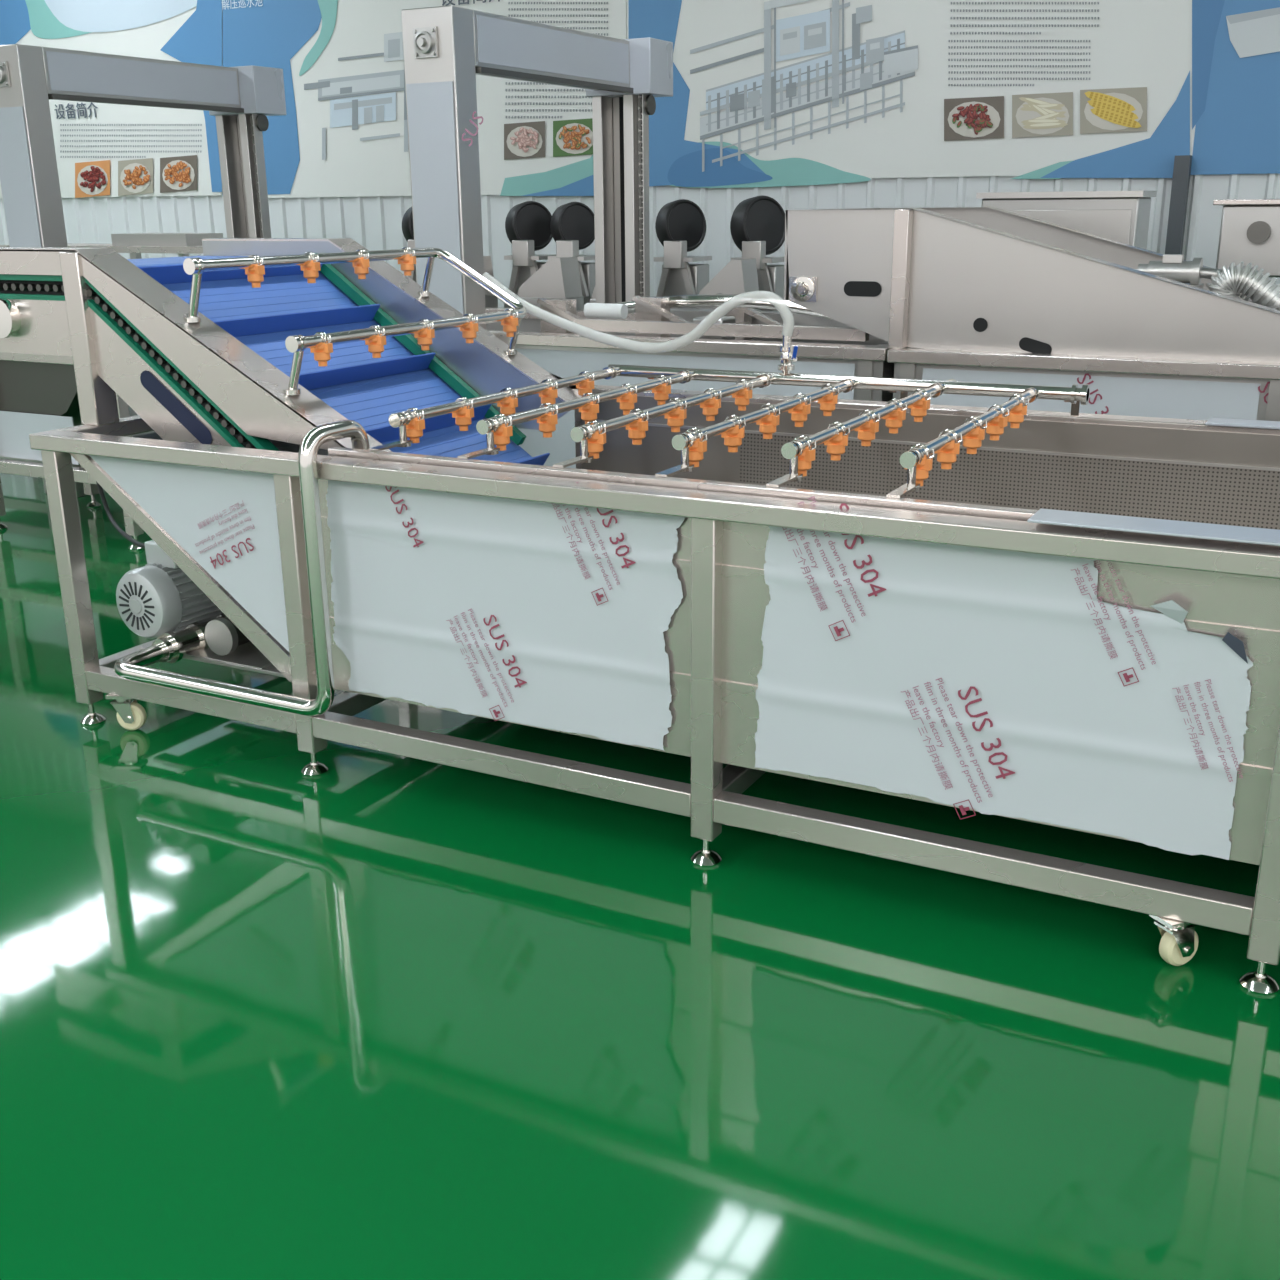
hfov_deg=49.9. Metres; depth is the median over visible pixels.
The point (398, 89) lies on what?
print
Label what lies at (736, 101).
print
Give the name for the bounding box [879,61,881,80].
print
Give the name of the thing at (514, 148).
print
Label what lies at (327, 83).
print
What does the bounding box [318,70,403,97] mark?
print
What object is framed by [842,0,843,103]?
print
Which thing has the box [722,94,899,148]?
print
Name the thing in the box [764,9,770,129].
print
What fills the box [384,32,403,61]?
print
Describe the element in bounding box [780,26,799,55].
print
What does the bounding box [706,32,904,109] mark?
print
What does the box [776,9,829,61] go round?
print
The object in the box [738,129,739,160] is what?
print
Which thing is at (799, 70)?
print
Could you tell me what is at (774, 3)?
print
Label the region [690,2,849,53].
print
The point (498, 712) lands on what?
print
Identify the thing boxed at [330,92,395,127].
print
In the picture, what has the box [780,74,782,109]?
print
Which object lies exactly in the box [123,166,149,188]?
print
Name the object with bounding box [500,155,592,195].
print
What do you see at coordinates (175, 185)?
print
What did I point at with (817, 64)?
print
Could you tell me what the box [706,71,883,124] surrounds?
print
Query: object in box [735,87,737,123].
print
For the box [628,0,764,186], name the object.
print
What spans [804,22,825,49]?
print
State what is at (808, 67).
print
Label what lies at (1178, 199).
trim
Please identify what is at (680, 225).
machine
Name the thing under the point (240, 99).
gantry
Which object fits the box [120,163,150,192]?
print
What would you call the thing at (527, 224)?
machine
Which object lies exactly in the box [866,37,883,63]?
print
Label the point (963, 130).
print
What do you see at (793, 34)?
print
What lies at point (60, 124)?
print
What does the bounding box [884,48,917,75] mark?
print
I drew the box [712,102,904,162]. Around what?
print
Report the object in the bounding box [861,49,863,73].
print
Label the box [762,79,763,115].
print
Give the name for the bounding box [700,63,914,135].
print
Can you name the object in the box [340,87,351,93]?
print
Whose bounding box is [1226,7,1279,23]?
print
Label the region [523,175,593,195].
print
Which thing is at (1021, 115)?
print
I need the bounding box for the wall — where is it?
[0,0,1279,307]
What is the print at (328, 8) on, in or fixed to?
attached to the banner at (343, 131)
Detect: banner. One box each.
[0,0,221,198]
[222,0,626,197]
[627,0,1195,187]
[1190,0,1279,174]
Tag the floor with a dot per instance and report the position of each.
(379, 1015)
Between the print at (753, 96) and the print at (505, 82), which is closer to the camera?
the print at (753, 96)
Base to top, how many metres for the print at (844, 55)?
0.230 m
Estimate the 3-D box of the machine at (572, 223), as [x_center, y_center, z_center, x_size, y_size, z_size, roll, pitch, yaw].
[-0.390,-1.971,8.760,0.264,1.567,0.350,9,20,27]
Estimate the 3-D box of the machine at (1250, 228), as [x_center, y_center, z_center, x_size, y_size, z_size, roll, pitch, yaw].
[3.230,-1.308,6.597,1.000,1.545,0.630,9,20,27]
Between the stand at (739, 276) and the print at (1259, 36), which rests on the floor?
the stand at (739, 276)
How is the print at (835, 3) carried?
attached to the banner at (767, 93)
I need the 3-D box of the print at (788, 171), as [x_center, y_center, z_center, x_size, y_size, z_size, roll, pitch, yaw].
[0.848,-3.356,9.691,1.638,0.317,0.001,9,20,27]
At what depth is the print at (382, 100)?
11.06 m
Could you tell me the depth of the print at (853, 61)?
9.22 m
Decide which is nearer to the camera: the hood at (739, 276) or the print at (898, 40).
the hood at (739, 276)
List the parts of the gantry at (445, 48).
plate, lift chain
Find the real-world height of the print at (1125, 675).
0.044 m
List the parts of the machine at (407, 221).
cradle arm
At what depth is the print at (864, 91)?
9.24 m
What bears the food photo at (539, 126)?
attached to the banner at (343, 131)
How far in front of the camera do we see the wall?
10.13 m
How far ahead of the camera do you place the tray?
10.74 m
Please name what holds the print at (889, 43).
attached to the banner at (767, 93)
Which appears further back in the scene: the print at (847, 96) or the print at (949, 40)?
the print at (847, 96)
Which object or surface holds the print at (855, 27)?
attached to the banner at (767, 93)
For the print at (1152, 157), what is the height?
0.618 m
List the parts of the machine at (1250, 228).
lid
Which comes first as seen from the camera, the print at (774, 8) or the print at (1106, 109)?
the print at (1106, 109)
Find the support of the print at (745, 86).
attached to the banner at (767, 93)
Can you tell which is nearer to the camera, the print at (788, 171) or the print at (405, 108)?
the print at (788, 171)
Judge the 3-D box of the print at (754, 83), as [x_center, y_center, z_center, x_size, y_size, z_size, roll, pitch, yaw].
[0.798,-3.761,9.578,0.027,0.239,0.001,9,20,27]
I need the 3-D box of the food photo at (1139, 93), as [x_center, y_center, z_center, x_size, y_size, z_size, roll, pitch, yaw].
[2.940,-3.287,8.541,0.424,0.259,0.001,9,20,27]
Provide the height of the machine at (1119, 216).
1.590 m
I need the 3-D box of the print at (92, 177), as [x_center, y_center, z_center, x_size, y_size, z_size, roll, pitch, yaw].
[-5.031,-4.241,12.637,0.323,0.216,0.014,9,20,27]
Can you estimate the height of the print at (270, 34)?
1.998 m
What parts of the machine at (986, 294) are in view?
head plate, conveyor post, leg, tank, gear motor, motor plate, ribbed roller chain, leg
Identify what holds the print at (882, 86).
attached to the banner at (767, 93)
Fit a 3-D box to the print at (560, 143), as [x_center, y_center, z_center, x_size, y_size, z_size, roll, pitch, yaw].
[-0.487,-3.752,10.288,0.335,0.218,0.001,9,20,27]
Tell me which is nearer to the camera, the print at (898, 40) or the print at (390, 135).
the print at (898, 40)
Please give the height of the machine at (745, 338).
1.136 m
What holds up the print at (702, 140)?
attached to the banner at (767, 93)
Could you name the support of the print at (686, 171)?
attached to the banner at (767, 93)
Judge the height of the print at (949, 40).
0.303 m
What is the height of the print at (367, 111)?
0.125 m
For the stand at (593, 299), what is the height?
1.250 m
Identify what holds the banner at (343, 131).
attached to the wall
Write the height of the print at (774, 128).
0.214 m
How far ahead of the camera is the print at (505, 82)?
10.32 m
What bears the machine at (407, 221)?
on the floor
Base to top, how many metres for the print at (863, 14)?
0.109 m
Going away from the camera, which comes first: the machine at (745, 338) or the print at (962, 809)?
the print at (962, 809)
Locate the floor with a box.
[0,473,1279,1279]
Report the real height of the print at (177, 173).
0.206 m
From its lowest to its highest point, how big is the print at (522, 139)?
0.183 m
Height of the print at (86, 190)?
0.262 m
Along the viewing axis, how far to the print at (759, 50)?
9.59 m
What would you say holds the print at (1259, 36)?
attached to the banner at (1236, 43)
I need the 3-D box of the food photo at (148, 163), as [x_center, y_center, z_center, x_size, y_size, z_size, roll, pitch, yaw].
[-4.556,-4.177,12.412,0.492,0.317,0.001,9,20,27]
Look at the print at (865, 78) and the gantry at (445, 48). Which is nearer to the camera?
the gantry at (445, 48)
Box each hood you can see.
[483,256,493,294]
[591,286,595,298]
[699,259,758,294]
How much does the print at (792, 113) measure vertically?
0.212 m
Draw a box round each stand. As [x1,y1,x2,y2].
[483,256,497,307]
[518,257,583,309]
[590,286,595,302]
[696,259,760,310]
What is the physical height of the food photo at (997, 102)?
0.261 m
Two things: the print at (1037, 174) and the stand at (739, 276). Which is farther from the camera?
the print at (1037, 174)
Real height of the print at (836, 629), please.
0.053 m
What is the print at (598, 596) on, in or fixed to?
attached to the washing machine
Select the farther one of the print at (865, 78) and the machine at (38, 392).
the print at (865, 78)
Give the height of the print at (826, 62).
0.231 m
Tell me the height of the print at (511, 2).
0.346 m
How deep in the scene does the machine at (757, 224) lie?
7.94 m
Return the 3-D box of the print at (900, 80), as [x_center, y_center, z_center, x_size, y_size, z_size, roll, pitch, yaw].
[1.731,-3.602,9.110,0.027,0.202,0.001,9,20,27]
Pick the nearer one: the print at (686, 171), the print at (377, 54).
the print at (686, 171)
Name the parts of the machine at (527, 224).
cradle arm, cradle plate, cradle arm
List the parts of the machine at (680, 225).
cradle arm, cradle plate, cradle arm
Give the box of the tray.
[111,233,222,245]
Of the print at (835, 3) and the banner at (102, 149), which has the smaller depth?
the print at (835, 3)
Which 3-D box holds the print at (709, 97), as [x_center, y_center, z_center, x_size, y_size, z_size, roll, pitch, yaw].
[0.493,-3.735,9.756,0.025,0.244,0.001,9,20,27]
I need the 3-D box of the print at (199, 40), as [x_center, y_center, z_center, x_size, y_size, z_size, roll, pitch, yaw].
[-3.786,-4.872,11.765,0.823,1.980,0.001,9,20,27]
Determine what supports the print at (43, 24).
attached to the banner at (102, 149)
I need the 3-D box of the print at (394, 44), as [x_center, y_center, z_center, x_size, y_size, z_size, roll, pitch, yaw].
[-1.934,-4.651,10.807,0.128,0.134,0.001,9,20,27]
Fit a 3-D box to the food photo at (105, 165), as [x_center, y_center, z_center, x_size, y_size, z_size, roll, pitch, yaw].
[-5.044,-4.243,12.662,0.516,0.324,0.001,9,20,27]
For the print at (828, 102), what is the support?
attached to the banner at (767, 93)
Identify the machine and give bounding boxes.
[0,233,222,258]
[0,238,1279,995]
[0,293,894,467]
[0,352,155,549]
[402,207,415,281]
[504,201,555,307]
[548,202,594,305]
[654,199,711,308]
[730,195,784,310]
[784,206,1279,420]
[976,191,1156,248]
[1213,199,1279,276]
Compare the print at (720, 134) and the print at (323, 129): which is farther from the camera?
the print at (323, 129)
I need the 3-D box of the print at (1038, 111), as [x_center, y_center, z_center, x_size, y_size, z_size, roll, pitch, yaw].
[2.557,-3.350,8.723,0.238,0.171,0.001,9,20,27]
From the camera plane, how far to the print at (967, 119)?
8.93 m
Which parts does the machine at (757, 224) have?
cradle plate, cradle arm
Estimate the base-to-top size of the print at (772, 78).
0.237 m
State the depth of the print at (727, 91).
9.68 m
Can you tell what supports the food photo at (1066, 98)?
attached to the banner at (767, 93)
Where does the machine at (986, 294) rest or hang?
on the floor
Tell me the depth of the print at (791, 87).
9.44 m
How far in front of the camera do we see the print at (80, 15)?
12.03 m
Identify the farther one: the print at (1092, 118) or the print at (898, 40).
the print at (898, 40)
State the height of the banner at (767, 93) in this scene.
2.548 m
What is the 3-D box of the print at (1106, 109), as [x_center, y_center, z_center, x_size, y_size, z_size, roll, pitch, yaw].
[2.934,-3.291,8.533,0.297,0.215,0.001,9,20,27]
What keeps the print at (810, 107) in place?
attached to the banner at (767, 93)
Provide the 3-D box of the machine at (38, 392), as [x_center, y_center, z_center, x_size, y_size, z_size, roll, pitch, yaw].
[-3.174,-1.132,7.135,2.115,1.000,0.675,9,20,27]
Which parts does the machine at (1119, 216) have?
door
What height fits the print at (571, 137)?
0.170 m
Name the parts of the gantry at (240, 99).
plate, lift chain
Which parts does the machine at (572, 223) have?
cradle plate, cradle arm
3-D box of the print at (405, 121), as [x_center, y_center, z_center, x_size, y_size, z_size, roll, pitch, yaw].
[-1.867,-4.031,10.972,0.059,0.257,0.001,9,20,27]
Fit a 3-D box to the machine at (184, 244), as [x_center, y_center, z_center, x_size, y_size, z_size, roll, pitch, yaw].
[-3.835,-2.589,11.155,3.200,1.360,0.600,9,20,27]
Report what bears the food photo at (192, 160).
attached to the banner at (102, 149)
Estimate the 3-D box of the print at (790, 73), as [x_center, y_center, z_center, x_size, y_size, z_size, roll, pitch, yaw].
[1.033,-3.781,9.441,0.028,0.235,0.001,9,20,27]
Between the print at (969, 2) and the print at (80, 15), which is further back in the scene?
the print at (80, 15)
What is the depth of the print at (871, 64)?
9.15 m
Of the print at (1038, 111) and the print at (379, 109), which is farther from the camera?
the print at (379, 109)
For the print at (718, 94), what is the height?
0.243 m
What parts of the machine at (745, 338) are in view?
rail, tank, rail, rail, leg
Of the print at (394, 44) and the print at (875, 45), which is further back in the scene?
the print at (394, 44)
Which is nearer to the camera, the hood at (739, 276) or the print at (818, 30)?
the hood at (739, 276)
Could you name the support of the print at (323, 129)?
attached to the banner at (343, 131)
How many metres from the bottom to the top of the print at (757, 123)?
0.216 m
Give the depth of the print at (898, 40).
9.03 m
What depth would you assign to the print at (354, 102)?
11.14 m
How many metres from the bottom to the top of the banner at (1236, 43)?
2.512 m
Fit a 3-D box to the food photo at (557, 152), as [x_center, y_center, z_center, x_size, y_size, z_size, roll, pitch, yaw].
[-0.488,-3.759,10.291,0.389,0.264,0.001,9,20,27]
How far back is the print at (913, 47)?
9.03 m
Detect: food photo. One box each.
[75,160,109,197]
[118,158,152,195]
[160,155,196,192]
[504,121,544,159]
[553,118,592,156]
[944,96,1003,140]
[1012,92,1072,137]
[1080,87,1146,133]
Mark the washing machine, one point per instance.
(1068, 620)
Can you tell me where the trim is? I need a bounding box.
[1165,155,1191,253]
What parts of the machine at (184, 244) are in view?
leg, leg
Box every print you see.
[0,0,30,44]
[25,0,91,38]
[44,0,196,31]
[60,124,201,157]
[77,165,107,194]
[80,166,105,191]
[81,166,104,190]
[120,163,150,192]
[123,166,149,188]
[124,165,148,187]
[160,0,221,191]
[162,160,194,189]
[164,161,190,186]
[165,161,189,185]
[222,0,321,195]
[299,0,337,75]
[304,81,329,89]
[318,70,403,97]
[318,88,403,100]
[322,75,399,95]
[322,128,325,159]
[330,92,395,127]
[334,97,391,109]
[338,53,383,60]
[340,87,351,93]
[352,99,357,129]
[360,133,399,140]
[364,107,371,123]
[376,105,383,121]
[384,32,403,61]
[388,39,399,57]
[404,71,406,119]
[404,120,407,151]
[489,705,503,720]
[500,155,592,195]
[505,82,591,118]
[506,126,542,156]
[508,2,607,35]
[510,127,538,152]
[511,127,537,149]
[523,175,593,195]
[556,123,592,153]
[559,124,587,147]
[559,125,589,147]
[560,126,590,149]
[591,588,607,605]
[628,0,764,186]
[667,148,772,186]
[670,142,870,187]
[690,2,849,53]
[690,48,763,73]
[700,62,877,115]
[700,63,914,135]
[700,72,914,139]
[702,140,703,171]
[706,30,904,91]
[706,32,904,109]
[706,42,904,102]
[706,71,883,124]
[708,95,710,131]
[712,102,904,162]
[717,93,719,128]
[720,134,721,165]
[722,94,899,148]
[726,90,728,125]
[730,93,743,111]
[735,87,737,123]
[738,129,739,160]
[744,84,746,120]
[748,90,759,107]
[753,82,755,117]
[756,123,757,155]
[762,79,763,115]
[764,0,811,9]
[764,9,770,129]
[771,76,773,112]
[774,8,775,127]
[774,128,775,149]
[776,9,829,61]
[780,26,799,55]
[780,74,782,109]
[783,31,796,39]
[786,82,795,97]
[789,71,791,107]
[792,113,793,144]
[798,68,800,104]
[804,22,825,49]
[807,66,809,101]
[808,27,821,35]
[810,107,811,138]
[816,63,818,98]
[825,60,827,96]
[828,102,829,133]
[829,620,849,640]
[832,0,838,107]
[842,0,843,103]
[844,55,845,90]
[846,96,847,128]
[852,13,859,59]
[852,60,854,88]
[856,5,871,23]
[860,72,871,89]
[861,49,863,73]
[864,91,865,122]
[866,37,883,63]
[870,42,879,49]
[870,63,872,82]
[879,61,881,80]
[882,86,883,117]
[884,45,917,54]
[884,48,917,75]
[888,41,890,77]
[897,39,899,74]
[900,80,901,111]
[948,40,1089,85]
[948,102,999,136]
[950,2,1098,34]
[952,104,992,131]
[952,104,992,134]
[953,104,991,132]
[953,799,975,819]
[1011,161,1071,178]
[1016,98,1068,133]
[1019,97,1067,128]
[1025,98,1060,125]
[1041,71,1189,177]
[1084,93,1142,129]
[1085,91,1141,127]
[1089,92,1136,126]
[1118,667,1138,685]
[1192,0,1224,128]
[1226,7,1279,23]
[1226,14,1279,57]
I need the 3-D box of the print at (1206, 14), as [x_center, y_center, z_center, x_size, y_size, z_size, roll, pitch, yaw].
[3.376,-3.606,8.206,0.265,1.055,0.001,9,20,27]
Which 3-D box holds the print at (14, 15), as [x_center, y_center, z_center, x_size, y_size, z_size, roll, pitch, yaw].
[-5.948,-5.890,12.642,1.802,1.214,0.001,9,20,27]
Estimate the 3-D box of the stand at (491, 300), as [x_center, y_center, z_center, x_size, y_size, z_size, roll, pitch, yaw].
[-1.075,-1.778,8.697,0.300,1.250,0.240,9,20,27]
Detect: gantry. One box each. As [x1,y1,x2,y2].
[0,44,285,496]
[401,5,672,329]
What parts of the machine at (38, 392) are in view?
leg, frame, frame, leg, leg, panel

